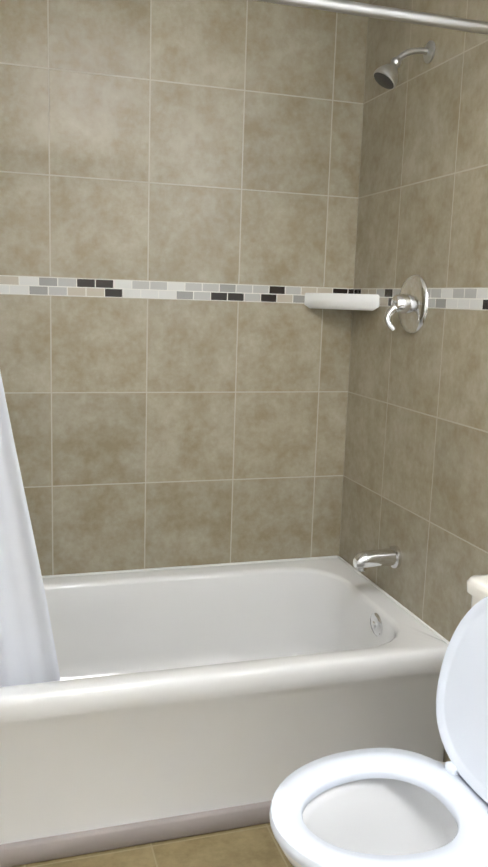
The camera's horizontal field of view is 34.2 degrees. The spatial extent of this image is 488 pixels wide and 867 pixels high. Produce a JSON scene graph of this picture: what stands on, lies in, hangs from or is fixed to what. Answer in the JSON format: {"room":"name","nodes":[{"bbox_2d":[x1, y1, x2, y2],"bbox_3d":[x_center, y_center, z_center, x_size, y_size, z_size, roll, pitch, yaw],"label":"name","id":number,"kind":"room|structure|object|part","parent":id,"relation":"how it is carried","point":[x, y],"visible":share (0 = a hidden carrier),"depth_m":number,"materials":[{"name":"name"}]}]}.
{"room":"bathroom","nodes":[
{"label":"bathroom","id":0,"kind":"room"},
{"bbox_2d":[12,823,292,866],"bbox_3d":[0.040,1.160,1.176,1.724,0.100,3.300,-1,10,-17],"label":"floor","id":1,"kind":"structure","parent":0,"point":[258,845],"depth_m":1.86,"materials":[{"name":"tile"}]},
{"bbox_2d":[0,556,448,866],"bbox_3d":[-0.291,0.709,2.230,1.522,0.414,0.767,-1,10,-17],"label":"bathtub","id":2,"kind":"object","parent":1,"relation":"on","point":[180,701],"visible":0.79,"depth_m":1.97,"materials":[{"name":"white ceramic"}]},
{"bbox_2d":[269,574,487,866],"bbox_3d":[0.378,0.679,1.467,0.682,0.772,0.462,-1,10,-17],"label":"toilet","id":3,"kind":"object","parent":1,"relation":"on","point":[379,807],"visible":1,"depth_m":1.53,"materials":[{"name":"white ceramic"}]},
{"bbox_3d":[0.252,0.677,1.427,0.418,0.034,0.380,-1,10,-17],"label":"seat","id":4,"kind":"part","parent":3,"relation":"part of","materials":[{"name":"white plastic"}]},
{"bbox_3d":[0.475,0.482,1.461,0.088,0.376,0.376,-1,10,-17],"label":"lid","id":5,"kind":"part","parent":3,"relation":"part of","materials":[{"name":"white plastic"}]},
{"bbox_3d":[0.606,0.510,1.507,0.216,0.362,0.462,-1,10,-17],"label":"tank","id":6,"kind":"part","parent":3,"relation":"part of","materials":[{"name":"white ceramic"}]},
{"bbox_2d":[0,0,368,575],"bbox_3d":[-0.386,-0.323,2.477,1.724,2.360,0.100,-1,10,-17],"label":"wall","id":7,"kind":"structure","parent":0,"point":[205,141],"depth_m":2.46,"materials":[{"name":"tile"}]},
{"bbox_2d":[0,275,352,302],"bbox_3d":[-0.368,-0.439,2.407,1.522,0.052,0.002,-1,10,-17],"label":"trim","id":8,"kind":"structure","parent":7,"relation":"attached to","point":[25,285],"depth_m":2.44,"materials":[{"name":"multicoloured tile"}]},
{"bbox_2d":[339,0,487,761],"bbox_3d":[0.533,-0.255,2.252,0.100,2.360,0.880,-1,10,-17],"label":"tiled wall","id":9,"kind":"structure","parent":0,"point":[415,482],"depth_m":2.19,"materials":[{"name":"tile"}]},
{"bbox_2d":[304,293,379,310],"bbox_3d":[0.307,-0.418,2.513,0.170,0.050,0.198,-1,10,-17],"label":"soap dish","id":10,"kind":"object","parent":9,"relation":"attached to","point":[365,302],"visible":1,"depth_m":2.48,"materials":[{"name":"white ceramic"}]},
{"bbox_2d":[353,545,401,571],"bbox_3d":[0.391,0.370,2.353,0.134,0.069,0.068,-1,10,-17],"label":"tub spout","id":11,"kind":"object","parent":9,"relation":"attached to","point":[391,556],"visible":1,"depth_m":2.34,"materials":[{"name":"silver metal"}]},
{"bbox_2d":[373,40,434,88],"bbox_3d":[0.423,-0.987,2.119,0.159,0.132,0.068,-1,10,-17],"label":"shower head","id":12,"kind":"object","parent":9,"relation":"attached to","point":[386,76],"visible":1,"depth_m":2.11},
{"bbox_2d":[384,274,428,333],"bbox_3d":[0.436,-0.364,2.229,0.093,0.166,0.166,-1,10,-17],"label":"shower valve","id":13,"kind":"object","parent":9,"relation":"attached to","point":[409,303],"visible":0.98,"depth_m":2.21,"materials":[{"name":"silver metal"}]},
{"bbox_2d":[353,288,487,309],"bbox_3d":[0.488,-0.379,2.216,0.002,0.052,0.880,-1,10,-17],"label":"trim","id":14,"kind":"structure","parent":9,"relation":"attached to","point":[463,298],"depth_m":2.06,"materials":[{"name":"multicoloured tile"}]},
{"bbox_3d":[-1.020,-0.225,1.778,0.100,2.360,0.880,-1,10,-17],"label":"tiled wall","id":15,"kind":"structure","parent":0,"visible":0},
{"bbox_2d":[256,0,487,34],"bbox_3d":[-0.132,-0.914,1.608,1.522,0.054,0.054,-1,10,-17],"label":"shower curtain rod","id":16,"kind":"object","parent":15,"relation":"attached to","point":[402,15],"visible":1,"depth_m":1.74,"materials":[{"name":"silver metal"}]},
{"bbox_2d":[0,372,60,686],"bbox_3d":[-0.633,-0.073,1.654,0.537,1.746,0.161,-1,10,-17],"label":"shower curtain","id":17,"kind":"object","parent":16,"relation":"hanging from","point":[28,655],"visible":0.62,"depth_m":1.83,"materials":[{"name":"white fabric"}]}
]}

